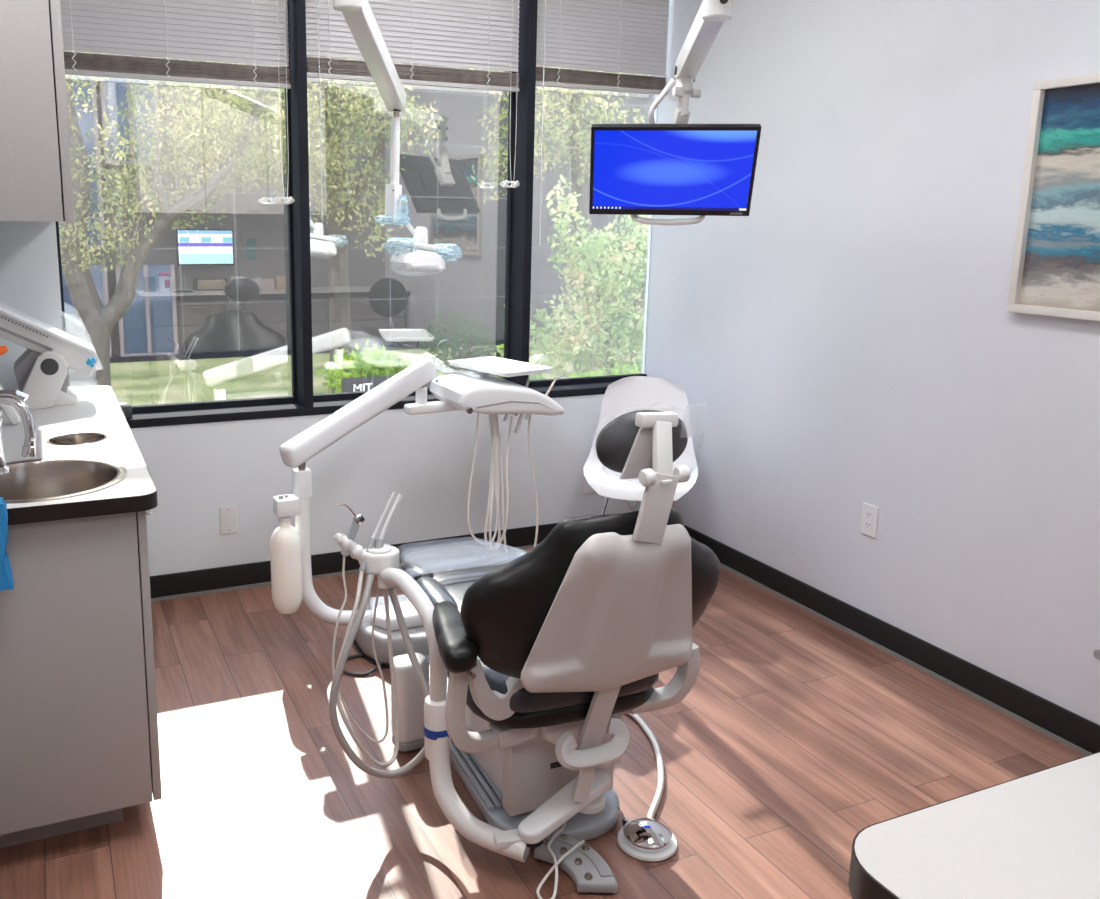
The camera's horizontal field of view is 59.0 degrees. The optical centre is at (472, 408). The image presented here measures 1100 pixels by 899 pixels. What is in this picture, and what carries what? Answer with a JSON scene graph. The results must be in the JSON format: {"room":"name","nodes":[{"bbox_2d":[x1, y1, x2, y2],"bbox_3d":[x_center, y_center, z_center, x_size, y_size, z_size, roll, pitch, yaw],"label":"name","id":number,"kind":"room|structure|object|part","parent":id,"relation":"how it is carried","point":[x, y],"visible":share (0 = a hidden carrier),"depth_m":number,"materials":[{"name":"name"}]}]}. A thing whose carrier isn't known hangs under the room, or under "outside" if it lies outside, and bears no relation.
{"room":"dental clinic","nodes":[
{"label":"dental clinic","id":0,"kind":"room"},
{"bbox_2d":[0,221,646,601],"bbox_3d":[-0.528,-0.648,3.921,3.070,2.720,0.176,-4,12,-24],"label":"wall","id":1,"kind":"structure","parent":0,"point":[196,470],"depth_m":4.01,"materials":[{"name":"paint"}]},
{"bbox_2d":[119,402,132,417],"bbox_3d":[-1.342,0.007,3.667,0.100,0.055,0.080,-4,12,-24],"label":"case","id":2,"kind":"object","parent":1,"relation":"on","point":[126,408],"visible":0.39,"depth_m":3.65,"materials":[{"name":"grey plastic"}]},
{"bbox_2d":[55,2,296,405],"bbox_3d":[-1.122,-0.956,3.659,0.877,1.908,0.032,-4,12,-24],"label":"window","id":3,"kind":"structure","parent":1,"relation":"attached to","point":[287,92],"depth_m":3.86,"materials":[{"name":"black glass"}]},
{"bbox_2d":[60,0,294,204],"bbox_3d":[-1.081,-1.350,3.499,0.853,1.188,0.071,-4,12,-24],"label":"blind","id":4,"kind":"object","parent":3,"relation":"attached to","point":[253,32],"visible":0.99,"depth_m":3.52,"materials":[{"name":"white plastic"}]},
{"bbox_3d":[-1.396,-1.525,3.337,0.014,0.694,0.034,-4,12,-24],"label":"ladder cord","id":5,"kind":"part","parent":4,"relation":"part of","materials":[{"name":"white fabric"}]},
{"bbox_3d":[-1.108,-1.546,3.463,0.014,0.694,0.034,-4,12,-24],"label":"ladder cord","id":6,"kind":"part","parent":4,"relation":"part of","materials":[{"name":"white fabric"}]},
{"bbox_3d":[-1.089,-1.206,3.542,0.853,0.016,0.026,-4,12,-24],"label":"rail","id":7,"kind":"part","parent":4,"relation":"part of","materials":[{"name":"white plastic"}]},
{"bbox_3d":[-0.819,-1.568,3.590,0.014,0.694,0.034,-4,12,-24],"label":"ladder cord","id":8,"kind":"part","parent":4,"relation":"part of","materials":[{"name":"white fabric"}]},
{"bbox_3d":[-0.726,-1.357,3.640,0.011,1.125,0.005,5,12,20],"label":"lift cord","id":9,"kind":"part","parent":4,"relation":"part of","materials":[{"name":"white fabric"}]},
{"bbox_3d":[-0.707,-1.358,3.648,0.005,1.125,0.011,5,12,20],"label":"lift cord","id":10,"kind":"part","parent":4,"relation":"part of","materials":[{"name":"white fabric"}]},
{"bbox_3d":[-1.122,-0.956,3.660,0.853,1.908,0.006,-4,12,-24],"label":"glass pane","id":11,"kind":"part","parent":3,"relation":"part of","materials":[{"name":"clear glass"}]},
{"bbox_2d":[219,505,237,534],"bbox_3d":[-0.972,0.447,3.859,0.070,0.114,0.007,-4,12,-24],"label":"blank wall plate","id":12,"kind":"object","parent":1,"relation":"attached to","point":[228,514],"visible":1,"depth_m":3.86,"materials":[{"name":"white plastic"}]},
{"bbox_2d":[288,0,313,407],"bbox_3d":[-0.679,-0.994,3.784,0.038,1.992,0.154,-4,12,-24],"label":"window frame","id":13,"kind":"structure","parent":1,"relation":"attached to","point":[298,103],"depth_m":3.77,"materials":[{"name":"black metal"}]},
{"bbox_2d":[150,522,559,597],"bbox_3d":[-0.258,0.626,4.217,2.488,0.088,0.012,-4,12,-24],"label":"baseboard","id":14,"kind":"structure","parent":1,"relation":"attached to","point":[257,572],"depth_m":3.97,"materials":[{"name":"black plastic"}]},
{"bbox_2d":[319,71,514,394],"bbox_3d":[-0.257,-1.020,4.038,0.940,1.908,0.032,-4,12,-24],"label":"window","id":15,"kind":"structure","parent":1,"relation":"attached to","point":[511,117],"depth_m":4.27,"materials":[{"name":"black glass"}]},
{"bbox_2d":[305,0,519,187],"bbox_3d":[-0.217,-1.365,3.888,0.916,1.288,0.071,-4,12,-24],"label":"blind","id":16,"kind":"object","parent":15,"relation":"attached to","point":[477,34],"visible":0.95,"depth_m":3.90,"materials":[{"name":"white plastic"}]},
{"bbox_3d":[-0.554,-1.611,3.701,0.014,0.646,0.034,-4,12,-24],"label":"ladder cord","id":17,"kind":"part","parent":16,"relation":"part of","materials":[{"name":"white fabric"}]},
{"bbox_3d":[-0.224,-1.317,3.912,0.916,0.016,0.026,-4,12,-24],"label":"rail","id":18,"kind":"part","parent":16,"relation":"part of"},
{"bbox_3d":[0.066,-1.657,3.973,0.014,0.646,0.034,-4,12,-24],"label":"ladder cord","id":19,"kind":"part","parent":16,"relation":"part of","materials":[{"name":"white fabric"}]},
{"bbox_3d":[0.168,-1.465,4.024,0.011,1.040,0.005,5,12,20],"label":"lift cord","id":20,"kind":"part","parent":16,"relation":"part of","materials":[{"name":"white fabric"}]},
{"bbox_3d":[0.187,-1.466,4.032,0.005,1.040,0.011,5,12,20],"label":"lift cord","id":21,"kind":"part","parent":16,"relation":"part of","materials":[{"name":"white fabric"}]},
{"bbox_2d":[509,0,537,385],"bbox_3d":[0.214,-1.060,4.176,0.037,1.992,0.154,-4,12,-24],"label":"window frame","id":22,"kind":"structure","parent":1,"relation":"attached to","point":[524,129],"depth_m":4.16,"materials":[{"name":"black metal"}]},
{"bbox_2d":[583,474,595,493],"bbox_3d":[0.552,0.343,4.529,0.070,0.114,0.007,-4,12,-24],"label":"wall outlet","id":23,"kind":"object","parent":1,"relation":"attached to","point":[586,488],"visible":0.45,"depth_m":4.53,"materials":[{"name":"white plastic"}]},
{"bbox_2d":[0,548,1085,898],"bbox_3d":[0.570,1.228,1.734,3.270,0.080,5.350,-4,12,-24],"label":"floor","id":24,"kind":"structure","parent":0,"point":[795,734],"depth_m":2.64,"materials":[{"name":"brown wood"}]},
{"bbox_2d":[0,510,161,847],"bbox_3d":[-1.304,0.519,2.831,0.618,0.836,1.485,-4,12,-24],"label":"base cabinet","id":25,"kind":"object","parent":24,"relation":"on","point":[79,739],"visible":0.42,"depth_m":2.20,"materials":[{"name":"grey laminate"}]},
{"bbox_2d":[0,385,157,524],"bbox_3d":[-1.297,0.092,2.738,0.617,0.036,1.526,-4,12,-24],"label":"countertop","id":26,"kind":"structure","parent":25,"relation":"on","point":[97,408],"depth_m":2.55,"materials":[{"name":"white laminate"}]},
{"bbox_2d":[0,497,13,590],"bbox_3d":[-1.028,0.288,2.074,0.068,0.190,0.101,-4,12,-24],"label":"towel","id":27,"kind":"object","parent":26,"relation":"hanging from","point":[6,578],"visible":1,"depth_m":2.05,"materials":[{"name":"fabric"}]},
{"bbox_2d":[0,346,20,424],"bbox_3d":[-1.388,-0.066,2.833,0.102,0.234,0.055,-4,12,-24],"label":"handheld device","id":28,"kind":"object","parent":26,"relation":"on","point":[12,414],"depth_m":2.83,"materials":[{"name":"white plastic"}]},
{"bbox_3d":[-1.389,-0.153,2.815,0.070,0.056,0.027,-4,12,-24],"label":"orange cap","id":29,"kind":"part","parent":28,"relation":"part of","materials":[{"name":"orange plastic"}]},
{"bbox_2d":[0,389,35,474],"bbox_3d":[-1.122,0.056,2.330,0.133,0.199,0.068,-2,12,-15],"label":"faucet","id":30,"kind":"object","parent":26,"relation":"on","point":[14,398],"visible":1,"depth_m":2.32,"materials":[{"name":"silver metal"}]},
{"bbox_3d":[-1.115,-0.023,2.317,0.093,0.040,0.033,-2,12,-13],"label":"lever","id":31,"kind":"part","parent":30,"relation":"part of","materials":[{"name":"silver metal"}]},
{"bbox_3d":[-1.109,0.032,2.320,0.113,0.132,0.028,0,11,-4],"label":"spout","id":32,"kind":"part","parent":30,"relation":"part of","materials":[{"name":"silver metal"}]},
{"bbox_2d":[0,303,98,409],"bbox_3d":[-1.472,-0.206,3.130,0.480,0.392,0.233,-4,12,-24],"label":"scanner","id":33,"kind":"object","parent":26,"relation":"on","point":[41,371],"visible":0.94,"depth_m":3.09,"materials":[{"name":"white plastic"}]},
{"bbox_3d":[-1.461,-0.287,3.139,0.420,0.222,0.196,-4,12,-24],"label":"lid","id":34,"kind":"part","parent":33,"relation":"part of","materials":[{"name":"white plastic"}]},
{"bbox_2d":[86,357,95,366],"bbox_3d":[-1.233,-0.149,3.126,0.032,0.033,0.027,-4,12,-24],"label":"clip","id":35,"kind":"object","parent":33,"relation":"attached to","point":[90,361],"visible":1,"depth_m":3.12,"materials":[{"name":"plastic"}]},
{"bbox_2d":[0,458,126,503],"bbox_3d":[-1.024,0.249,2.297,0.396,0.175,0.396,-4,12,-24],"label":"sink","id":36,"kind":"object","parent":26,"relation":"in","point":[44,479],"visible":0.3,"depth_m":2.44,"materials":[{"name":"metal"}]},
{"bbox_2d":[47,432,106,444],"bbox_3d":[-1.101,0.148,2.703,0.157,0.133,0.157,-4,12,-24],"label":"chute","id":37,"kind":"object","parent":26,"relation":"in","point":[75,438],"visible":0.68,"depth_m":2.75,"materials":[{"name":"metal"}]},
{"bbox_3d":[-0.855,0.544,2.486,0.019,0.732,0.490,-4,12,-24],"label":"door","id":38,"kind":"part","parent":25,"relation":"part of","materials":[{"name":"grey laminate"}]},
{"bbox_2d":[343,410,719,847],"bbox_3d":[0.035,0.412,2.753,0.684,1.110,1.630,-3,12,-20],"label":"dental chair","id":39,"kind":"object","parent":24,"relation":"on","point":[544,650],"visible":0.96,"depth_m":2.13,"materials":[{"name":"white plastic"}]},
{"bbox_2d":[391,653,428,751],"bbox_3d":[-0.158,0.831,2.754,0.140,0.258,0.096,-4,12,-24],"label":"canister","id":40,"kind":"object","parent":39,"relation":"on","point":[410,698],"depth_m":2.70,"materials":[{"name":"grey plastic"}]},
{"bbox_2d":[270,356,564,625],"bbox_3d":[-0.215,0.266,3.629,1.258,0.881,0.483,-7,14,-35],"label":"dental delivery unit","id":41,"kind":"object","parent":39,"relation":"attached to","point":[290,546],"visible":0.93,"depth_m":3.51,"materials":[{"name":"white plastic"}]},
{"bbox_2d":[270,516,302,613],"bbox_3d":[-0.625,0.516,3.248,0.104,0.346,0.104,-4,12,-24],"label":"water bottle","id":42,"kind":"object","parent":41,"relation":"on","point":[286,543],"depth_m":3.21,"materials":[{"name":"white plastic"}]},
{"bbox_3d":[-0.444,0.489,3.323,0.321,0.556,0.054,-1,11,-10],"label":"post","id":43,"kind":"part","parent":41,"relation":"part of","materials":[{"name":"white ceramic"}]},
{"bbox_3d":[-0.386,0.005,3.427,0.070,0.295,0.719,10,15,39],"label":"arm","id":44,"kind":"part","parent":41,"relation":"part of","materials":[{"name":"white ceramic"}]},
{"bbox_3d":[-0.192,-0.045,3.648,0.044,0.072,0.044,-4,12,-24],"label":"elbow post","id":45,"kind":"part","parent":41,"relation":"part of","materials":[{"name":"white plastic"}]},
{"bbox_3d":[-0.102,-0.008,3.688,0.326,0.041,0.060,-5,13,-26],"label":"swing arm","id":46,"kind":"part","parent":41,"relation":"part of","materials":[{"name":"white plastic"}]},
{"bbox_3d":[-0.010,0.009,3.511,0.024,0.024,0.012,-4,12,-24],"label":"lock knob","id":47,"kind":"part","parent":41,"relation":"part of","materials":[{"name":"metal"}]},
{"bbox_2d":[448,356,551,376],"bbox_3d":[0.105,-0.139,3.786,0.313,0.067,0.415,-4,12,-24],"label":"tray","id":48,"kind":"object","parent":41,"relation":"on","point":[485,366],"depth_m":3.76,"materials":[{"name":"white plastic"}]},
{"bbox_2d":[329,491,529,862],"bbox_3d":[-0.129,0.629,2.261,0.270,0.752,0.577,-9,15,-41],"label":"assistant arm","id":49,"kind":"object","parent":39,"relation":"attached to","point":[380,559],"visible":0.95,"depth_m":2.32},
{"bbox_2d":[334,533,341,540],"bbox_3d":[-0.332,0.320,2.392,0.020,0.020,0.020,-4,12,-24],"label":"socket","id":50,"kind":"object","parent":49,"relation":"attached to","point":[338,537],"depth_m":2.38,"materials":[{"name":"white plastic"}]},
{"bbox_2d":[340,538,353,549],"bbox_3d":[-0.311,0.336,2.399,0.037,0.036,0.038,-4,12,-24],"label":"socket","id":51,"kind":"object","parent":49,"relation":"attached to","point":[345,543],"depth_m":2.38,"materials":[{"name":"white plastic"}]},
{"bbox_2d":[349,545,363,558],"bbox_3d":[-0.288,0.358,2.409,0.037,0.036,0.038,-4,12,-24],"label":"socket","id":52,"kind":"object","parent":49,"relation":"attached to","point":[355,551],"depth_m":2.39,"materials":[{"name":"white plastic"}]},
{"bbox_2d":[524,847,529,859],"bbox_3d":[0.124,1.004,2.190,0.005,0.037,0.038,6,12,25],"label":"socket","id":53,"kind":"object","parent":49,"relation":"attached to","point":[526,849],"depth_m":2.18,"materials":[{"name":"grey plastic"}]},
{"bbox_3d":[0.011,0.665,2.181,0.163,0.249,0.048,-7,13,-33],"label":"arm frame","id":54,"kind":"part","parent":39,"relation":"part of","materials":[{"name":"white plastic"}]},
{"bbox_3d":[0.042,0.929,2.896,0.350,0.039,1.210,-3,12,-20],"label":"plate","id":55,"kind":"part","parent":39,"relation":"part of","materials":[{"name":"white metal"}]},
{"bbox_3d":[0.155,0.582,2.476,0.448,0.106,0.610,-3,12,-20],"label":"seat","id":56,"kind":"part","parent":39,"relation":"part of","materials":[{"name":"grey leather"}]},
{"bbox_3d":[0.219,0.932,2.274,0.296,0.062,0.072,-10,15,-43],"label":"link arm","id":57,"kind":"part","parent":39,"relation":"part of","materials":[{"name":"white plastic"}]},
{"bbox_3d":[0.220,0.743,2.315,0.178,0.156,0.090,-4,12,-24],"label":"lift arm","id":58,"kind":"part","parent":39,"relation":"part of","materials":[{"name":"white plastic"}]},
{"bbox_3d":[0.262,0.865,2.241,0.055,0.103,0.014,-4,12,-24],"label":"drop lever","id":59,"kind":"part","parent":39,"relation":"part of","materials":[{"name":"white plastic"}]},
{"bbox_3d":[0.281,0.773,2.225,0.192,0.096,0.063,-5,13,-27],"label":"tow handle","id":60,"kind":"part","parent":39,"relation":"part of","materials":[{"name":"white plastic"}]},
{"bbox_3d":[0.363,0.090,2.021,0.111,0.114,0.020,-3,12,-20],"label":"headrest plate","id":61,"kind":"part","parent":39,"relation":"part of","materials":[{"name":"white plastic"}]},
{"bbox_2d":[595,410,687,472],"bbox_3d":[0.364,0.073,2.065,0.224,0.145,0.079,-3,12,-20],"label":"cushion","id":62,"kind":"object","parent":39,"relation":"on","point":[622,446],"depth_m":2.02,"materials":[{"name":"black leather"}]},
{"bbox_3d":[0.353,0.140,1.949,0.024,0.036,0.036,-5,13,-28],"label":"knob","id":63,"kind":"part","parent":39,"relation":"part of","materials":[{"name":"white plastic"}]},
{"bbox_3d":[0.458,0.646,2.313,0.164,0.174,0.057,0,11,-3],"label":"arm frame","id":64,"kind":"part","parent":39,"relation":"part of","materials":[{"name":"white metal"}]},
{"bbox_3d":[0.430,0.135,1.983,0.025,0.036,0.036,-3,12,-20],"label":"knob","id":65,"kind":"part","parent":39,"relation":"part of","materials":[{"name":"white plastic"}]},
{"bbox_2d":[534,822,617,898],"bbox_3d":[0.204,1.048,2.252,0.188,0.056,0.263,-4,12,-24],"label":"foot pedal","id":66,"kind":"object","parent":24,"relation":"on","point":[590,873],"visible":0.96,"depth_m":2.23,"materials":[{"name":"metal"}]},
{"bbox_2d":[583,376,697,514],"bbox_3d":[0.704,0.311,4.048,0.464,0.820,0.514,3,11,12],"label":"shell chair","id":67,"kind":"object","parent":24,"relation":"on","point":[625,395],"visible":0.31,"depth_m":4.15,"materials":[{"name":"white plastic"}]},
{"bbox_3d":[0.507,0.519,3.953,0.142,0.423,0.011,-5,12,-25],"label":"leg","id":68,"kind":"part","parent":67,"relation":"part of","materials":[{"name":"silver metal"}]},
{"bbox_2d":[617,713,676,861],"bbox_3d":[0.402,0.967,2.698,0.386,0.052,0.808,-4,12,-24],"label":"foot pedal","id":69,"kind":"object","parent":24,"relation":"on","point":[649,839],"visible":0.76,"depth_m":2.33,"materials":[{"name":"silver metal"}]},
{"bbox_3d":[0.825,0.912,0.908,0.637,0.868,0.574,-4,12,-24],"label":"base cabinet","id":70,"kind":"object","parent":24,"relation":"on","visible":0},
{"bbox_2d":[848,752,1099,898],"bbox_3d":[1.379,0.421,1.070,2.013,0.040,0.597,-4,12,-24],"label":"countertop","id":71,"kind":"structure","parent":70,"relation":"on","point":[1036,835],"depth_m":0.93,"materials":[{"name":"beige laminate"}]},
{"bbox_2d":[589,124,760,224],"bbox_3d":[0.685,-0.798,3.326,0.554,0.334,0.192,2,11,8],"label":"monitor","id":72,"kind":"object","parent":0,"point":[703,170],"visible":1,"depth_m":3.30,"materials":[{"name":"black plastic"}]},
{"bbox_3d":[0.695,-0.681,3.433,0.271,0.062,0.026,2,11,8],"label":"grab handle","id":73,"kind":"part","parent":72,"relation":"part of","materials":[{"name":"white plastic"}]},
{"bbox_2d":[642,0,1099,724],"bbox_3d":[1.992,-0.278,2.217,0.120,2.720,5.410,-4,12,-24],"label":"wall","id":74,"kind":"structure","parent":0,"point":[847,341],"depth_m":3.30,"materials":[{"name":"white paint"}]},
{"bbox_2d":[860,503,878,537],"bbox_3d":[1.424,0.402,3.467,0.008,0.114,0.070,-4,12,-24],"label":"wall outlet","id":75,"kind":"object","parent":74,"relation":"attached to","point":[869,519],"visible":1,"depth_m":3.46,"materials":[{"name":"white plastic"}]},
{"bbox_2d":[864,510,872,530],"bbox_3d":[1.421,0.402,3.466,0.002,0.068,0.033,-4,12,-24],"label":"receptacle","id":76,"kind":"object","parent":75,"relation":"attached to","point":[868,514],"depth_m":3.46,"materials":[{"name":"white plastic"}]},
{"bbox_2d":[684,525,1099,753],"bbox_3d":[1.643,0.883,3.045,0.012,0.088,3.750,-4,12,-24],"label":"baseboard","id":77,"kind":"structure","parent":74,"relation":"attached to","point":[1076,729],"depth_m":3.28,"materials":[{"name":"black plastic"}]},
{"bbox_2d":[720,563,1091,755],"bbox_3d":[1.641,0.933,3.054,0.016,0.012,3.750,-4,12,-24],"label":"trim","id":78,"kind":"structure","parent":74,"relation":"attached to","point":[1077,748],"depth_m":3.28,"materials":[{"name":"black rubber"}]},
{"bbox_2d":[1007,73,1099,320],"bbox_3d":[1.792,-0.531,2.436,0.033,0.657,0.877,-4,12,-24],"label":"framed picture","id":79,"kind":"object","parent":74,"relation":"attached to","point":[1055,272],"visible":1,"depth_m":2.73},
{"bbox_2d":[1093,649,1099,659],"bbox_3d":[1.761,0.686,2.701,0.045,0.036,0.036,-4,12,-24],"label":"door stop","id":80,"kind":"object","parent":74,"relation":"attached to","point":[1096,653],"visible":1,"depth_m":2.69,"materials":[{"name":"grey plastic"}]},
{"bbox_3d":[0.572,-1.543,1.259,3.270,0.100,5.510,-4,12,-24],"label":"ceiling","id":81,"kind":"structure","parent":0,"visible":0},
{"bbox_2d":[333,0,452,271],"bbox_3d":[-0.159,-1.070,2.768,0.483,1.434,1.195,-2,11,-11],"label":"light","id":82,"kind":"object","parent":81,"relation":"hanging from","point":[358,15],"visible":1,"depth_m":3.30,"materials":[{"name":"white plastic"}]},
{"bbox_3d":[-0.300,-1.098,2.990,0.062,0.283,0.659,2,11,8],"label":"arm","id":83,"kind":"part","parent":82,"relation":"part of","materials":[{"name":"white metal"}]},
{"bbox_3d":[-0.266,-0.876,3.340,0.037,0.251,0.033,-4,12,-24],"label":"drop rod","id":84,"kind":"part","parent":82,"relation":"part of","materials":[{"name":"white metal"}]},
{"bbox_3d":[-0.226,-0.640,3.380,0.061,0.068,0.018,-1,11,-7],"label":"yoke arm","id":85,"kind":"part","parent":82,"relation":"part of","materials":[{"name":"white plastic"}]},
{"bbox_2d":[536,0,669,245],"bbox_3d":[0.565,-1.396,4.249,0.684,1.348,0.048,-4,12,-24],"label":"blind","id":86,"kind":"object","parent":81,"relation":"hanging from","point":[622,36],"visible":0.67,"depth_m":4.21,"materials":[{"name":"white plastic"}]},
{"bbox_3d":[0.368,-1.695,4.102,0.014,0.614,0.034,-4,12,-24],"label":"ladder cord","id":87,"kind":"part","parent":86,"relation":"part of","materials":[{"name":"white fabric"}]},
{"bbox_3d":[0.564,-1.407,4.251,0.684,0.016,0.026,-4,12,-24],"label":"rail","id":88,"kind":"part","parent":86,"relation":"part of","materials":[{"name":"white plastic"}]},
{"bbox_3d":[0.643,-1.715,4.223,0.014,0.614,0.034,-4,12,-24],"label":"ladder cord","id":89,"kind":"part","parent":86,"relation":"part of","materials":[{"name":"white fabric"}]},
{"bbox_2d":[648,0,732,123],"bbox_3d":[0.736,-1.232,2.705,0.201,1.069,1.212,0,11,-4],"label":"monitor arm","id":90,"kind":"object","parent":81,"relation":"hanging from","point":[711,15],"visible":0.75,"depth_m":3.07,"materials":[{"name":"white plastic"}]},
{"bbox_3d":[0.710,-1.149,3.018,0.062,0.192,0.495,1,11,1],"label":"arm","id":91,"kind":"part","parent":90,"relation":"part of","materials":[{"name":"white metal"}]},
{"bbox_3d":[-0.923,-0.061,0.939,0.120,2.720,5.410,-4,12,-24],"label":"wall","id":92,"kind":"structure","parent":0,"visible":0},
{"bbox_2d":[0,0,74,221],"bbox_3d":[-1.358,-0.995,2.524,0.479,0.977,1.533,-4,12,-24],"label":"upper cabinet","id":93,"kind":"object","parent":92,"relation":"attached to","point":[36,173],"visible":1,"depth_m":1.96,"materials":[{"name":"grey laminate"}]},
{"bbox_3d":[-0.940,-0.917,2.159,0.019,0.977,0.508,-4,12,-24],"label":"door","id":94,"kind":"part","parent":93,"relation":"part of","materials":[{"name":"grey laminate"}]},
{"label":"outside","id":95,"kind":"structure","parent":0,"visible":0},
{"bbox_2d":[69,340,642,405],"bbox_3d":[-4.369,-1.757,18.821,30.000,0.300,29.650,-4,12,-24],"label":"ground","id":96,"kind":"structure","parent":95,"point":[212,379],"depth_m":11.15,"materials":[{"name":"green plant"}]},
{"bbox_2d":[58,50,342,386],"bbox_3d":[-2.840,-2.263,8.713,3.364,4.679,2.120,-4,12,-24],"label":"tree","id":97,"kind":"object","parent":96,"relation":"on","point":[95,324],"visible":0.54,"depth_m":8.27,"materials":[{"name":"green plant"}]},
{"bbox_2d":[59,51,655,362],"bbox_3d":[-1.043,-3.864,14.623,23.000,5.550,3.100,-4,12,-24],"label":"office building","id":98,"kind":"structure","parent":96,"relation":"on","point":[220,291],"depth_m":12.94,"materials":[{"name":"grey stone"}]},
{"bbox_3d":[-5.261,-2.939,11.234,1.750,2.150,0.080,-4,12,-24],"label":"window trim","id":99,"kind":"part","parent":98,"relation":"part of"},
{"bbox_3d":[-5.285,-1.125,11.594,1.750,1.150,0.080,-4,12,-24],"label":"window trim","id":100,"kind":"part","parent":98,"relation":"part of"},
{"bbox_3d":[-4.113,-3.515,11.637,0.650,1.150,0.080,-4,12,-24],"label":"window trim","id":101,"kind":"part","parent":98,"relation":"part of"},
{"bbox_3d":[-4.074,-1.215,12.124,0.700,1.150,0.080,-4,12,-24],"label":"window trim","id":102,"kind":"part","parent":98,"relation":"part of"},
{"bbox_2d":[316,339,414,392],"bbox_3d":[-0.867,-0.278,8.961,1.190,0.731,0.720,-4,12,-24],"label":"shrub","id":103,"kind":"object","parent":96,"relation":"on","point":[371,366],"visible":0.57,"depth_m":8.74,"materials":[{"name":"green plant"}]},
{"bbox_2d":[307,55,442,389],"bbox_3d":[-1.094,-3.730,9.320,2.942,7.368,1.877,-7,14,-35],"label":"tree","id":104,"kind":"object","parent":96,"relation":"on","point":[341,212],"visible":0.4,"depth_m":9.39,"materials":[{"name":"green plant"}]},
{"bbox_2d":[341,376,436,392],"bbox_3d":[-0.677,0.013,7.966,0.790,0.545,0.134,-4,12,-24],"label":"sign","id":105,"kind":"object","parent":96,"relation":"on","point":[363,383],"visible":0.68,"depth_m":7.78,"materials":[{"name":"stone"}]},
{"bbox_2d":[417,312,503,376],"bbox_3d":[-0.057,-0.445,9.219,0.912,0.974,0.650,-4,12,-24],"label":"shrub","id":106,"kind":"object","parent":96,"relation":"on","point":[466,351],"visible":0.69,"depth_m":9.14,"materials":[{"name":"green plant"}]},
{"bbox_2d":[498,304,546,380],"bbox_3d":[0.466,-0.469,8.886,0.494,1.166,0.473,2,11,6],"label":"shrub","id":107,"kind":"object","parent":96,"relation":"on","point":[501,347],"visible":0.03,"depth_m":8.84,"materials":[{"name":"green plant"}]},
{"bbox_2d":[445,66,650,375],"bbox_3d":[0.848,-2.486,10.548,2.757,4.501,1.862,-4,12,-24],"label":"tree","id":108,"kind":"object","parent":96,"relation":"on","point":[575,116],"visible":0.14,"depth_m":10.27,"materials":[{"name":"green plant"}]},
{"bbox_2d":[529,174,648,376],"bbox_3d":[1.418,-1.006,8.931,2.098,2.232,0.940,-6,13,-32],"label":"bush","id":109,"kind":"object","parent":96,"relation":"on","point":[612,350],"visible":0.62,"depth_m":8.73,"materials":[{"name":"green plant"}]},
{"bbox_2d":[555,361,641,377],"bbox_3d":[1.586,-0.111,8.493,2.247,0.646,0.619,-4,12,-24],"label":"shrub","id":110,"kind":"object","parent":96,"relation":"on","point":[615,372],"visible":0.06,"depth_m":8.28,"materials":[{"name":"green plant"}]}
]}

